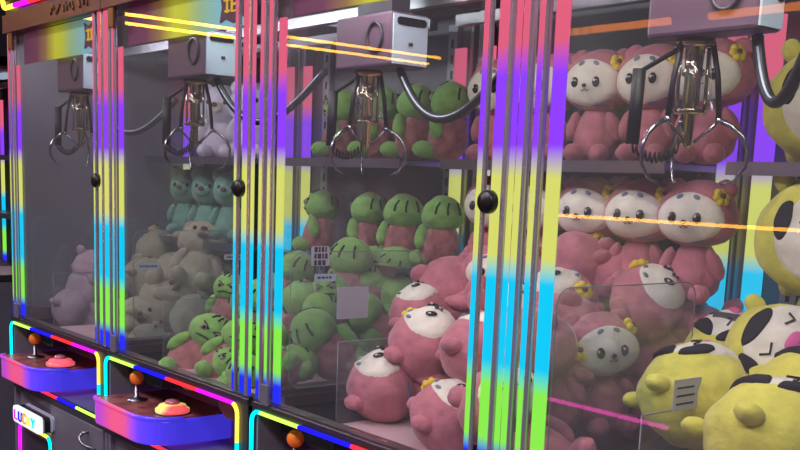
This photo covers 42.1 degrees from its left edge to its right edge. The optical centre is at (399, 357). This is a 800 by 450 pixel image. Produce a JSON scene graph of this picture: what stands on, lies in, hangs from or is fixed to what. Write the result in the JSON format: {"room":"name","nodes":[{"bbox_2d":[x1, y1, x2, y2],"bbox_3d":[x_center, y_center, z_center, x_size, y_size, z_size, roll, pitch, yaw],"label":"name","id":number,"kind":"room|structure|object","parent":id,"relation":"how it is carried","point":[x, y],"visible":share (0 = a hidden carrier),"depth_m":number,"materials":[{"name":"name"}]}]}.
{"room":"games hall","nodes":[
{"label":"games hall","id":0,"kind":"room"},
{"bbox_2d":[0,198,1,257],"bbox_3d":[-5.568,-1.368,6.485,6.000,2.900,0.100,-5,12,-39],"label":"wall","id":1,"kind":"structure","parent":0,"point":[0,198],"depth_m":8.42,"materials":[{"name":"grey"}]},
{"bbox_2d":[0,47,167,257],"bbox_3d":[0.131,-0.789,4.345,0.100,2.900,10.500,-5,12,-39],"label":"wall","id":2,"kind":"structure","parent":0,"point":[117,47],"depth_m":8.37,"materials":[{"name":"grey"}]},
{"bbox_3d":[-2.297,0.890,2.681,6.000,0.050,10.500,-5,12,-39],"label":"floor","id":3,"kind":"structure","parent":0,"visible":0},
{"bbox_2d":[0,2,23,449],"bbox_3d":[-2.135,-0.610,5.053,0.764,2.100,0.803,-5,12,-39],"label":"machine","id":4,"kind":"object","parent":3,"relation":"on","point":[7,423],"visible":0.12,"depth_m":4.94,"materials":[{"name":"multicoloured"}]},
{"bbox_2d":[0,210,10,219],"bbox_3d":[-1.921,-0.710,5.175,0.225,0.024,0.660,-5,12,-39],"label":"shelf","id":5,"kind":"object","parent":4,"relation":"attached to","point":[6,214],"depth_m":4.98,"materials":[{"name":"silver metal"}]},
{"bbox_2d":[0,0,301,449],"bbox_3d":[-0.848,-0.299,3.488,0.764,2.100,0.803,-5,12,-39],"label":"machine","id":6,"kind":"object","parent":3,"relation":"on","point":[57,70],"visible":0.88,"depth_m":3.53,"materials":[{"name":"grey paint"}]},
{"bbox_2d":[49,288,99,325],"bbox_3d":[-1.083,-0.157,3.656,0.286,0.205,0.177,0,10,-12],"label":"bear","id":7,"kind":"object","parent":6,"relation":"on","point":[71,307],"visible":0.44,"depth_m":3.58},
{"bbox_2d":[72,245,99,282],"bbox_3d":[-1.087,-0.275,3.704,0.153,0.251,0.219,0,10,-15],"label":"bear","id":8,"kind":"object","parent":7,"relation":"on","point":[84,262],"visible":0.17,"depth_m":3.61},
{"bbox_2d":[65,263,99,303],"bbox_3d":[-1.087,-0.201,3.719,0.173,0.272,0.240,6,10,20],"label":"bear","id":9,"kind":"object","parent":6,"relation":"on","point":[84,285],"visible":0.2,"depth_m":3.60},
{"bbox_2d":[125,256,151,296],"bbox_3d":[-0.852,-0.271,3.735,0.301,0.213,0.186,-2,10,-22],"label":"bear","id":10,"kind":"object","parent":6,"relation":"on","point":[131,266],"visible":0.27,"depth_m":3.64},
{"bbox_2d":[129,252,175,295],"bbox_3d":[-0.823,-0.272,3.657,0.316,0.204,0.185,10,12,38],"label":"bear","id":11,"kind":"object","parent":10,"relation":"on","point":[164,260],"visible":0.13,"depth_m":3.62},
{"bbox_2d":[131,223,180,259],"bbox_3d":[-0.816,-0.421,3.780,0.291,0.241,0.195,1,9,-4],"label":"bear","id":12,"kind":"object","parent":10,"relation":"on","point":[149,244],"visible":0.29,"depth_m":3.70},
{"bbox_2d":[119,299,166,340],"bbox_3d":[-0.810,-0.077,3.218,0.234,0.196,0.150,8,11,29],"label":"bear","id":13,"kind":"object","parent":6,"relation":"on","point":[156,328],"visible":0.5,"depth_m":3.17},
{"bbox_2d":[125,295,168,333],"bbox_3d":[-0.828,-0.066,3.400,0.182,0.284,0.250,-5,12,-39],"label":"bear","id":14,"kind":"object","parent":6,"relation":"on","point":[147,313],"visible":0.2,"depth_m":3.37},
{"bbox_2d":[153,280,195,334],"bbox_3d":[-0.703,-0.147,3.422,0.300,0.217,0.183,9,12,36],"label":"bear","id":15,"kind":"object","parent":6,"relation":"on","point":[164,308],"visible":0.32,"depth_m":3.38},
{"bbox_2d":[139,266,210,329],"bbox_3d":[-0.730,-0.180,3.435,0.280,0.247,0.186,5,10,18],"label":"bear","id":16,"kind":"object","parent":6,"relation":"on","point":[183,311],"visible":0.58,"depth_m":3.37},
{"bbox_2d":[168,221,231,293],"bbox_3d":[-0.672,-0.325,3.482,0.185,0.255,0.270,4,10,10],"label":"bear","id":17,"kind":"object","parent":16,"relation":"on","point":[191,266],"visible":0.83,"depth_m":3.45},
{"bbox_2d":[166,165,205,233],"bbox_3d":[-0.769,-0.561,3.733,0.143,0.249,0.138,4,10,11],"label":"stuffed koala","id":18,"kind":"object","parent":6,"relation":"in","point":[181,182],"visible":0.63,"depth_m":3.71,"materials":[{"name":"teal fabric"}]},
{"bbox_2d":[145,156,258,164],"bbox_3d":[-0.623,-0.670,3.564,0.225,0.024,0.660,-5,12,-39],"label":"shelf","id":19,"kind":"object","parent":6,"relation":"attached to","point":[199,160],"depth_m":3.50,"materials":[{"name":"silver metal"}]},
{"bbox_2d":[188,166,228,221],"bbox_3d":[-0.667,-0.536,3.610,0.143,0.249,0.138,4,10,11],"label":"stuffed koala","id":20,"kind":"object","parent":6,"relation":"on","point":[203,182],"visible":0.45,"depth_m":3.58,"materials":[{"name":"teal fabric"}]},
{"bbox_2d":[197,84,232,156],"bbox_3d":[-0.603,-0.790,3.498,0.161,0.250,0.159,4,10,8],"label":"bear","id":21,"kind":"object","parent":6,"relation":"on","point":[213,145],"visible":0.47,"depth_m":3.46},
{"bbox_2d":[208,254,232,296],"bbox_3d":[-0.581,-0.227,3.585,0.278,0.263,0.183,-2,11,-26],"label":"bear","id":22,"kind":"object","parent":6,"relation":"on","point":[228,264],"visible":0.15,"depth_m":3.49},
{"bbox_2d":[209,166,241,241],"bbox_3d":[-0.572,-0.513,3.494,0.143,0.249,0.138,4,10,11],"label":"stuffed koala","id":23,"kind":"object","parent":6,"relation":"in","point":[222,219],"visible":0.7,"depth_m":3.47,"materials":[{"name":"teal fabric"}]},
{"bbox_2d":[158,235,293,251],"bbox_3d":[-0.634,-0.399,3.610,0.225,0.024,0.660,-5,12,-39],"label":"shelf","id":24,"kind":"object","parent":6,"relation":"attached to","point":[221,246],"depth_m":3.43,"materials":[{"name":"clear glass"}]},
{"bbox_2d":[226,82,259,158],"bbox_3d":[-0.480,-0.761,3.349,0.161,0.250,0.159,3,9,6],"label":"bear","id":25,"kind":"object","parent":6,"relation":"on","point":[230,128],"visible":0.23,"depth_m":3.32},
{"bbox_2d":[93,0,479,449],"bbox_3d":[-0.345,-0.177,2.877,0.764,2.100,0.803,-5,12,-39],"label":"machine","id":26,"kind":"object","parent":3,"relation":"on","point":[144,405],"visible":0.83,"depth_m":2.77,"materials":[{"name":"grey paint"}]},
{"bbox_2d":[158,313,228,390],"bbox_3d":[-0.552,-0.018,2.833,0.183,0.203,0.166,3,9,3],"label":"frog","id":27,"kind":"object","parent":26,"relation":"on","point":[184,347],"visible":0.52,"depth_m":2.80,"materials":[{"name":"green fabric"}]},
{"bbox_2d":[205,272,239,320],"bbox_3d":[-0.518,-0.163,3.098,0.131,0.180,0.134,4,10,12],"label":"frog","id":28,"kind":"object","parent":26,"relation":"on","point":[222,287],"visible":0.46,"depth_m":3.07,"materials":[{"name":"green fabric"}]},
{"bbox_2d":[194,318,255,380],"bbox_3d":[-0.444,-0.008,2.719,0.161,0.184,0.165,3,9,4],"label":"frog","id":29,"kind":"object","parent":26,"relation":"on","point":[204,367],"visible":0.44,"depth_m":2.70,"materials":[{"name":"green fabric"}]},
{"bbox_2d":[212,346,238,378],"bbox_3d":[-0.415,0.045,2.692,0.172,0.141,0.109,9,12,37],"label":"frog","id":30,"kind":"object","parent":26,"relation":"on","point":[222,357],"visible":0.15,"depth_m":2.67,"materials":[{"name":"green fabric"}]},
{"bbox_2d":[228,285,239,318],"bbox_3d":[-0.428,-0.124,3.097,0.145,0.200,0.152,6,10,22],"label":"frog","id":31,"kind":"object","parent":26,"relation":"on","point":[230,295],"visible":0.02,"depth_m":3.05,"materials":[{"name":"green fabric"}]},
{"bbox_2d":[218,354,255,421],"bbox_3d":[-0.397,0.074,2.625,0.133,0.180,0.132,3,9,4],"label":"frog","id":32,"kind":"object","parent":26,"relation":"on","point":[227,409],"visible":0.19,"depth_m":2.58,"materials":[{"name":"green fabric"}]},
{"bbox_2d":[238,279,256,322],"bbox_3d":[-0.406,-0.137,3.012,0.144,0.197,0.163,4,10,10],"label":"frog","id":33,"kind":"object","parent":26,"relation":"on","point":[254,280],"visible":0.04,"depth_m":2.94,"materials":[{"name":"green fabric"}]},
{"bbox_2d":[256,249,316,310],"bbox_3d":[-0.310,-0.203,2.868,0.152,0.191,0.140,11,13,41],"label":"frog","id":34,"kind":"object","parent":33,"relation":"on","point":[301,267],"visible":0.23,"depth_m":2.82,"materials":[{"name":"green fabric"}]},
{"bbox_2d":[272,311,291,346],"bbox_3d":[-0.279,-0.056,2.765,0.207,0.152,0.145,-2,10,-22],"label":"frog","id":35,"kind":"object","parent":26,"relation":"on","point":[285,337],"visible":0.07,"depth_m":2.70,"materials":[{"name":"green fabric"}]},
{"bbox_2d":[282,292,338,334],"bbox_3d":[-0.241,-0.105,2.712,0.125,0.140,0.195,-5,12,-38],"label":"frog","id":36,"kind":"object","parent":35,"relation":"on","point":[322,301],"visible":0.28,"depth_m":2.65,"materials":[{"name":"green fabric"}]},
{"bbox_2d":[312,272,350,329],"bbox_3d":[-0.174,-0.130,2.696,0.132,0.180,0.134,4,10,9],"label":"frog","id":37,"kind":"object","parent":36,"relation":"on","point":[326,287],"visible":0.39,"depth_m":2.67,"materials":[{"name":"green fabric"}]},
{"bbox_2d":[282,278,313,313],"bbox_3d":[-0.207,-0.132,2.719,0.207,0.149,0.144,1,10,-6],"label":"frog","id":38,"kind":"object","parent":37,"relation":"on","point":[300,290],"visible":0.37,"depth_m":2.67,"materials":[{"name":"green fabric"}]},
{"bbox_2d":[328,236,373,286],"bbox_3d":[-0.132,-0.217,2.754,0.150,0.206,0.145,4,10,11],"label":"frog","id":39,"kind":"object","parent":38,"relation":"on","point":[350,266],"visible":0.4,"depth_m":2.69,"materials":[{"name":"green fabric"}]},
{"bbox_2d":[271,340,318,386],"bbox_3d":[-0.266,0.010,2.549,0.125,0.125,0.181,7,10,24],"label":"frog","id":40,"kind":"object","parent":26,"relation":"on","point":[303,362],"visible":0.68,"depth_m":2.50,"materials":[{"name":"green fabric"}]},
{"bbox_2d":[291,189,338,250],"bbox_3d":[-0.251,-0.405,3.098,0.138,0.191,0.140,2,9,-4],"label":"frog","id":41,"kind":"object","parent":26,"relation":"on","point":[321,206],"visible":0.95,"depth_m":3.06,"materials":[{"name":"green fabric"}]},
{"bbox_2d":[310,90,361,157],"bbox_3d":[-0.183,-0.667,2.981,0.143,0.198,0.145,2,9,-4],"label":"frog","id":42,"kind":"object","parent":26,"relation":"on","point":[318,148],"visible":0.59,"depth_m":2.94,"materials":[{"name":"green fabric"}]},
{"bbox_2d":[274,250,412,276],"bbox_3d":[-0.132,-0.278,2.999,0.225,0.024,0.660,-5,12,-39],"label":"shelf","id":43,"kind":"object","parent":26,"relation":"attached to","point":[384,270],"depth_m":2.71,"materials":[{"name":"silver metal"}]},
{"bbox_2d":[335,331,367,360],"bbox_3d":[-0.106,0.016,2.658,0.217,0.171,0.152,1,10,-7],"label":"frog","id":44,"kind":"object","parent":26,"relation":"on","point":[359,352],"visible":0.18,"depth_m":2.60,"materials":[{"name":"green fabric"}]},
{"bbox_2d":[290,308,367,380],"bbox_3d":[-0.174,-0.030,2.623,0.213,0.189,0.144,-6,13,-42],"label":"frog","id":45,"kind":"object","parent":44,"relation":"on","point":[311,329],"visible":0.83,"depth_m":2.57,"materials":[{"name":"green fabric"}]},
{"bbox_2d":[275,157,439,167],"bbox_3d":[-0.121,-0.549,2.954,0.225,0.024,0.660,-5,12,-39],"label":"shelf","id":46,"kind":"object","parent":26,"relation":"attached to","point":[322,162],"depth_m":2.80,"materials":[{"name":"silver metal"}]},
{"bbox_2d":[347,191,386,245],"bbox_3d":[-0.101,-0.371,2.927,0.138,0.191,0.140,8,11,30],"label":"frog","id":47,"kind":"object","parent":26,"relation":"on","point":[367,209],"visible":0.49,"depth_m":2.88,"materials":[{"name":"green fabric"}]},
{"bbox_2d":[355,328,382,352],"bbox_3d":[-0.009,-0.042,2.728,0.217,0.154,0.150,1,10,-8],"label":"frog","id":48,"kind":"object","parent":26,"relation":"on","point":[371,333],"visible":0.07,"depth_m":2.67,"materials":[{"name":"green fabric"}]},
{"bbox_2d":[345,293,391,347],"bbox_3d":[-0.048,-0.085,2.712,0.211,0.171,0.137,-3,11,-27],"label":"frog","id":49,"kind":"object","parent":48,"relation":"on","point":[378,319],"visible":0.36,"depth_m":2.66,"materials":[{"name":"green fabric"}]},
{"bbox_2d":[347,86,398,157],"bbox_3d":[-0.066,-0.639,2.842,0.143,0.198,0.145,3,9,6],"label":"frog","id":50,"kind":"object","parent":26,"relation":"on","point":[373,151],"visible":0.42,"depth_m":2.80,"materials":[{"name":"green fabric"}]},
{"bbox_2d":[369,245,381,263],"bbox_3d":[-0.110,-0.241,2.848,0.125,0.135,0.194,-6,13,-42],"label":"frog","id":51,"kind":"object","parent":26,"relation":"on","point":[377,253],"visible":0.09,"depth_m":2.78,"materials":[{"name":"green fabric"}]},
{"bbox_2d":[380,246,415,279],"bbox_3d":[-0.010,-0.223,2.850,0.145,0.187,0.187,5,10,15],"label":"frog","id":52,"kind":"object","parent":26,"relation":"in","point":[395,258],"visible":0.17,"depth_m":2.76,"materials":[{"name":"green fabric"}]},
{"bbox_2d":[376,193,422,249],"bbox_3d":[0.001,-0.349,2.819,0.140,0.191,0.137,-2,11,-26],"label":"frog","id":53,"kind":"object","parent":26,"relation":"in","point":[403,212],"visible":0.65,"depth_m":2.77,"materials":[{"name":"green fabric"}]},
{"bbox_2d":[380,83,432,160],"bbox_3d":[0.031,-0.617,2.735,0.142,0.198,0.145,8,11,32],"label":"frog","id":54,"kind":"object","parent":26,"relation":"on","point":[412,127],"visible":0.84,"depth_m":2.69,"materials":[{"name":"green fabric"}]},
{"bbox_2d":[409,195,463,264],"bbox_3d":[0.100,-0.325,2.696,0.140,0.191,0.137,-4,11,-32],"label":"frog","id":55,"kind":"object","parent":26,"relation":"in","point":[442,215],"visible":0.88,"depth_m":2.65,"materials":[{"name":"green fabric"}]},
{"bbox_2d":[412,80,470,159],"bbox_3d":[0.112,-0.597,2.630,0.142,0.198,0.145,5,10,18],"label":"frog","id":56,"kind":"object","parent":26,"relation":"in","point":[447,140],"visible":0.77,"depth_m":2.58,"materials":[{"name":"green fabric"}]},
{"bbox_3d":[-0.014,-0.142,2.794,0.200,0.132,0.147,7,-9,9],"label":"frog","id":57,"kind":"object","parent":26,"relation":"in","visible":0},
{"bbox_2d":[367,261,398,288],"bbox_3d":[-0.042,-0.194,2.827,0.137,0.144,0.208,2,9,0],"label":"frog","id":58,"kind":"object","parent":57,"relation":"on","point":[374,268],"visible":0.16,"depth_m":2.73,"materials":[{"name":"green fabric"}]},
{"bbox_2d":[360,272,412,309],"bbox_3d":[-0.057,-0.178,2.769,0.229,0.158,0.148,6,10,22],"label":"frog","id":59,"kind":"object","parent":57,"relation":"on","point":[386,294],"visible":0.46,"depth_m":2.71,"materials":[{"name":"green fabric"}]},
{"bbox_2d":[249,0,752,449],"bbox_3d":[0.166,-0.054,2.255,0.764,2.100,0.803,-5,12,-39],"label":"machine","id":60,"kind":"object","parent":3,"relation":"on","point":[384,37],"visible":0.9,"depth_m":2.22,"materials":[{"name":"grey paint"}]},
{"bbox_2d":[314,247,327,265],"bbox_3d":[-0.179,-0.229,2.357,0.036,0.042,0.001,-5,12,-39],"label":"print","id":61,"kind":"object","parent":60,"relation":"on","point":[320,253],"depth_m":2.36,"materials":[{"name":"grey paper"}]},
{"bbox_2d":[344,346,450,422],"bbox_3d":[0.022,0.047,2.284,0.281,0.199,0.191,2,9,1],"label":"bear","id":62,"kind":"object","parent":60,"relation":"on","point":[378,389],"visible":0.65,"depth_m":2.22},
{"bbox_2d":[383,302,455,381],"bbox_3d":[0.119,-0.028,2.267,0.299,0.178,0.199,3,9,5],"label":"bear","id":63,"kind":"object","parent":62,"relation":"on","point":[414,339],"visible":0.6,"depth_m":2.20},
{"bbox_2d":[401,307,416,315],"bbox_3d":[0.023,-0.093,2.324,0.040,0.042,0.035,7,21,3],"label":"flower","id":64,"kind":"object","parent":63,"relation":"on","point":[403,313],"depth_m":2.31,"materials":[{"name":"yellow fabric"}]},
{"bbox_2d":[464,266,604,313],"bbox_3d":[0.279,-0.110,2.193,0.283,0.172,0.185,2,9,-1],"label":"bear","id":65,"kind":"object","parent":63,"relation":"on","point":[564,278],"visible":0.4,"depth_m":2.13},
{"bbox_2d":[574,281,592,299],"bbox_3d":[0.374,-0.136,2.120,0.037,0.040,0.033,-10,15,2],"label":"flower","id":66,"kind":"object","parent":65,"relation":"on","point":[587,293],"depth_m":2.11,"materials":[{"name":"yellow fabric"}]},
{"bbox_2d":[388,275,485,327],"bbox_3d":[0.096,-0.118,2.469,0.248,0.174,0.168,2,9,-3],"label":"bear","id":67,"kind":"object","parent":60,"relation":"on","point":[418,294],"visible":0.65,"depth_m":2.41},
{"bbox_2d":[461,244,487,281],"bbox_3d":[0.209,-0.161,2.472,0.141,0.210,0.133,2,9,0],"label":"bear","id":68,"kind":"object","parent":67,"relation":"on","point":[466,266],"visible":0.09,"depth_m":2.44},
{"bbox_2d":[410,252,469,301],"bbox_3d":[0.145,-0.118,2.557,0.192,0.290,0.233,9,12,36],"label":"bear","id":69,"kind":"object","parent":60,"relation":"on","point":[445,274],"visible":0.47,"depth_m":2.46},
{"bbox_2d":[406,377,499,449],"bbox_3d":[0.155,0.122,2.071,0.278,0.169,0.183,2,9,-4],"label":"bear","id":70,"kind":"object","parent":60,"relation":"on","point":[434,421],"visible":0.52,"depth_m":2.00},
{"bbox_2d":[421,377,438,390],"bbox_3d":[0.062,0.058,2.111,0.036,0.039,0.032,13,15,-7],"label":"flower","id":71,"kind":"object","parent":70,"relation":"on","point":[428,382],"depth_m":2.10,"materials":[{"name":"yellow fabric"}]},
{"bbox_2d":[504,307,590,428],"bbox_3d":[0.271,0.025,1.997,0.176,0.253,0.208,11,13,42],"label":"bear","id":72,"kind":"object","parent":70,"relation":"on","point":[568,401],"visible":0.38,"depth_m":1.95},
{"bbox_2d":[480,310,597,390],"bbox_3d":[0.260,0.005,2.067,0.275,0.187,0.185,6,10,20],"label":"bear","id":73,"kind":"object","parent":72,"relation":"on","point":[582,375],"visible":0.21,"depth_m":1.97},
{"bbox_2d":[435,308,484,382],"bbox_3d":[0.220,-0.013,2.086,0.290,0.174,0.187,2,9,-2],"label":"bear","id":74,"kind":"object","parent":73,"relation":"on","point":[452,352],"visible":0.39,"depth_m":2.02},
{"bbox_2d":[535,291,621,382],"bbox_3d":[0.359,-0.021,2.135,0.246,0.245,0.176,-6,12,-40],"label":"bear","id":75,"kind":"object","parent":73,"relation":"on","point":[569,302],"visible":0.21,"depth_m":2.03},
{"bbox_2d":[575,343,586,360],"bbox_3d":[0.341,-0.011,1.978,0.037,0.040,0.033,13,-3,20],"label":"flower","id":76,"kind":"object","parent":73,"relation":"on","point":[581,356],"depth_m":1.97,"materials":[{"name":"yellow fabric"}]},
{"bbox_2d":[464,175,514,245],"bbox_3d":[0.230,-0.320,2.525,0.166,0.248,0.147,9,12,36],"label":"bear","id":77,"kind":"object","parent":60,"relation":"in","point":[469,205],"visible":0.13,"depth_m":2.50},
{"bbox_2d":[466,59,520,158],"bbox_3d":[0.234,-0.590,2.488,0.162,0.243,0.144,9,12,36],"label":"bear","id":78,"kind":"object","parent":60,"relation":"on","point":[474,87],"visible":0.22,"depth_m":2.47},
{"bbox_2d":[510,175,567,251],"bbox_3d":[0.319,-0.299,2.416,0.166,0.248,0.147,9,12,36],"label":"bear","id":79,"kind":"object","parent":60,"relation":"on","point":[563,178],"visible":0.05,"depth_m":2.36},
{"bbox_2d":[515,53,574,159],"bbox_3d":[0.332,-0.567,2.369,0.162,0.243,0.144,9,12,36],"label":"bear","id":80,"kind":"object","parent":60,"relation":"on","point":[569,105],"visible":0.12,"depth_m":2.33},
{"bbox_2d":[509,231,614,285],"bbox_3d":[0.335,-0.192,2.296,0.286,0.183,0.171,5,10,14],"label":"bear","id":81,"kind":"object","parent":60,"relation":"on","point":[575,249],"visible":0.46,"depth_m":2.21},
{"bbox_2d":[590,233,604,239],"bbox_3d":[0.428,-0.264,2.269,0.042,0.026,0.039,-2,11,-26],"label":"flower","id":82,"kind":"object","parent":81,"relation":"on","point":[597,236],"depth_m":2.25,"materials":[{"name":"yellow fabric"}]},
{"bbox_2d":[440,159,716,173],"bbox_3d":[0.391,-0.425,2.331,0.225,0.024,0.660,-5,12,-39],"label":"shelf","id":83,"kind":"object","parent":60,"relation":"attached to","point":[611,166],"depth_m":2.15,"materials":[{"name":"silver metal"}]},
{"bbox_2d":[558,175,618,236],"bbox_3d":[0.418,-0.275,2.296,0.166,0.248,0.147,9,12,36],"label":"bear","id":84,"kind":"object","parent":60,"relation":"in","point":[583,201],"visible":0.54,"depth_m":2.24},
{"bbox_2d":[602,185,613,199],"bbox_3d":[0.449,-0.351,2.224,0.038,0.033,0.025,-2,10,-22],"label":"flower","id":85,"kind":"object","parent":84,"relation":"on","point":[607,190],"depth_m":2.22,"materials":[{"name":"yellow fabric"}]},
{"bbox_2d":[563,48,627,159],"bbox_3d":[0.427,-0.544,2.253,0.162,0.243,0.144,9,12,36],"label":"bear","id":86,"kind":"object","parent":60,"relation":"on","point":[591,79],"visible":0.82,"depth_m":2.21},
{"bbox_2d":[610,55,623,69],"bbox_3d":[0.458,-0.618,2.183,0.038,0.033,0.024,-2,10,-22],"label":"flower","id":87,"kind":"object","parent":86,"relation":"on","point":[616,61],"depth_m":2.18,"materials":[{"name":"yellow fabric"}]},
{"bbox_2d":[563,308,639,438],"bbox_3d":[0.387,0.029,2.035,0.162,0.246,0.152,0,10,-10],"label":"bear","id":88,"kind":"object","parent":60,"relation":"on","point":[609,341],"visible":0.88,"depth_m":2.00},
{"bbox_2d":[623,318,636,334],"bbox_3d":[0.446,-0.060,2.012,0.031,0.031,0.031,-2,11,-26],"label":"flower","id":89,"kind":"object","parent":88,"relation":"on","point":[629,328],"depth_m":2.00,"materials":[{"name":"yellow fabric"}]},
{"bbox_2d":[603,176,670,293],"bbox_3d":[0.505,-0.254,2.190,0.166,0.248,0.147,9,12,36],"label":"bear","id":90,"kind":"object","parent":60,"relation":"on","point":[630,212],"visible":0.65,"depth_m":2.15},
{"bbox_2d":[655,187,666,202],"bbox_3d":[0.537,-0.330,2.118,0.038,0.033,0.025,-2,10,-22],"label":"flower","id":91,"kind":"object","parent":90,"relation":"on","point":[660,192],"depth_m":2.11,"materials":[{"name":"yellow fabric"}]},
{"bbox_2d":[617,377,659,441],"bbox_3d":[0.554,0.118,2.151,0.265,0.188,0.175,1,10,-8],"label":"bear","id":92,"kind":"object","parent":60,"relation":"on","point":[647,433],"visible":0.03,"depth_m":2.08},
{"bbox_2d":[615,44,681,160],"bbox_3d":[0.519,-0.521,2.142,0.162,0.243,0.144,9,12,36],"label":"bear","id":93,"kind":"object","parent":60,"relation":"on","point":[658,77],"visible":0.57,"depth_m":2.11},
{"bbox_2d":[667,49,676,65],"bbox_3d":[0.550,-0.596,2.071,0.038,0.033,0.024,-2,10,-22],"label":"flower","id":94,"kind":"object","parent":93,"relation":"on","point":[670,61],"depth_m":2.06,"materials":[{"name":"yellow fabric"}]},
{"bbox_2d":[617,332,684,439],"bbox_3d":[0.542,0.066,2.191,0.194,0.288,0.226,8,11,31],"label":"bear","id":95,"kind":"object","parent":60,"relation":"on","point":[647,350],"visible":0.02,"depth_m":2.09},
{"bbox_2d":[609,259,743,342],"bbox_3d":[0.560,-0.095,2.101,0.270,0.198,0.177,4,10,11],"label":"bear","id":96,"kind":"object","parent":95,"relation":"on","point":[656,310],"visible":0.72,"depth_m":2.05},
{"bbox_2d":[629,259,648,269],"bbox_3d":[0.491,-0.189,2.137,0.036,0.038,0.032,25,35,-3],"label":"flower","id":97,"kind":"object","parent":96,"relation":"on","point":[635,263],"depth_m":2.12,"materials":[{"name":"yellow fabric"}]},
{"bbox_2d":[657,178,740,304],"bbox_3d":[0.591,-0.233,2.086,0.166,0.248,0.147,9,12,36],"label":"bear","id":98,"kind":"object","parent":60,"relation":"in","point":[699,215],"visible":0.88,"depth_m":2.04},
{"bbox_2d":[713,189,730,205],"bbox_3d":[0.623,-0.309,2.013,0.038,0.033,0.025,-2,10,-22],"label":"flower","id":99,"kind":"object","parent":98,"relation":"on","point":[721,197],"depth_m":2.01,"materials":[{"name":"yellow fabric"}]},
{"bbox_2d":[674,37,756,163],"bbox_3d":[0.607,-0.500,2.034,0.162,0.243,0.144,9,12,36],"label":"bear","id":100,"kind":"object","parent":60,"relation":"on","point":[738,78],"visible":0.65,"depth_m":1.99},
{"bbox_2d":[729,44,746,61],"bbox_3d":[0.638,-0.575,1.964,0.038,0.033,0.024,-2,10,-22],"label":"flower","id":101,"kind":"object","parent":100,"relation":"on","point":[737,52],"depth_m":1.96,"materials":[{"name":"yellow fabric"}]},
{"bbox_3d":[0.596,-0.022,2.243,0.185,0.277,0.164,16,32,5],"label":"bear","id":102,"kind":"object","parent":60,"relation":"in","visible":0},
{"bbox_2d":[593,246,622,311],"bbox_3d":[0.519,-0.153,2.272,0.280,0.176,0.166,1,10,-10],"label":"bear","id":103,"kind":"object","parent":102,"relation":"on","point":[608,264],"visible":0.18,"depth_m":2.20},
{"bbox_2d":[500,0,799,449],"bbox_3d":[0.667,0.067,1.647,0.764,2.100,0.803,-5,12,-39],"label":"machine","id":104,"kind":"object","parent":3,"relation":"on","point":[694,26],"visible":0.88,"depth_m":1.67,"materials":[{"name":"grey paint"}]},
{"bbox_2d":[447,362,595,449],"bbox_3d":[0.217,0.125,1.864,0.177,0.217,0.256,-5,12,-37],"label":"bear","id":105,"kind":"object","parent":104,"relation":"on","point":[561,436],"visible":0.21,"depth_m":1.85},
{"bbox_2d":[676,401,693,405],"bbox_3d":[0.451,0.073,1.647,0.045,0.003,0.001,-5,12,-39],"label":"print","id":106,"kind":"object","parent":104,"relation":"on","point":[678,403],"depth_m":1.65,"materials":[{"name":"grey"}]},
{"bbox_2d":[677,385,693,389],"bbox_3d":[0.452,0.048,1.643,0.044,0.003,0.001,-5,12,-39],"label":"print","id":107,"kind":"object","parent":104,"relation":"on","point":[679,387],"depth_m":1.64,"materials":[{"name":"grey"}]},
{"bbox_2d":[677,393,694,397],"bbox_3d":[0.452,0.060,1.646,0.046,0.003,0.001,-5,12,-39],"label":"print","id":108,"kind":"object","parent":104,"relation":"on","point":[679,395],"depth_m":1.65,"materials":[{"name":"grey"}]},
{"bbox_2d":[622,339,765,448],"bbox_3d":[0.571,0.066,1.771,0.352,0.197,0.206,2,9,-3],"label":"bear","id":109,"kind":"object","parent":104,"relation":"on","point":[718,366],"visible":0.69,"depth_m":1.70,"materials":[{"name":"yellow fabric"}]},
{"bbox_2d":[675,298,799,345],"bbox_3d":[0.680,-0.029,1.973,0.295,0.196,0.181,2,9,-3],"label":"bear","id":110,"kind":"object","parent":104,"relation":"on","point":[714,329],"visible":0.23,"depth_m":1.93,"materials":[{"name":"yellow"}]},
{"bbox_2d":[681,374,799,449],"bbox_3d":[0.637,0.152,1.578,0.377,0.256,0.228,0,10,-14],"label":"bear","id":111,"kind":"object","parent":104,"relation":"on","point":[758,411],"visible":1,"depth_m":1.49,"materials":[{"name":"yellow fabric"}]},
{"bbox_2d":[725,162,799,176],"bbox_3d":[0.891,-0.304,1.723,0.225,0.024,0.660,-5,12,-39],"label":"shelf","id":112,"kind":"object","parent":104,"relation":"attached to","point":[732,168],"depth_m":1.84,"materials":[{"name":"silver metal"}]},
{"bbox_2d":[745,346,799,376],"bbox_3d":[0.732,0.096,1.737,0.338,0.237,0.199,-2,10,-23],"label":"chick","id":113,"kind":"object","parent":104,"relation":"on","point":[786,361],"visible":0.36,"depth_m":1.67,"materials":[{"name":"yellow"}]},
{"bbox_2d":[724,294,799,373],"bbox_3d":[0.707,0.026,1.792,0.338,0.249,0.180,8,11,29],"label":"bear","id":114,"kind":"object","parent":113,"relation":"on","point":[763,330],"visible":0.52,"depth_m":1.76,"materials":[{"name":"yellow"}]},
{"bbox_2d":[754,176,799,295],"bbox_3d":[0.760,-0.217,1.859,0.221,0.233,0.230,9,12,35],"label":"bear","id":115,"kind":"object","parent":104,"relation":"in","point":[777,230],"visible":0.92,"depth_m":1.82,"materials":[{"name":"yellow fabric"}]},
{"bbox_2d":[763,39,799,161],"bbox_3d":[0.759,-0.444,1.832,0.210,0.222,0.219,9,12,35],"label":"bear","id":116,"kind":"object","parent":104,"relation":"on","point":[782,124],"visible":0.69,"depth_m":1.80,"materials":[{"name":"yellow fabric"}]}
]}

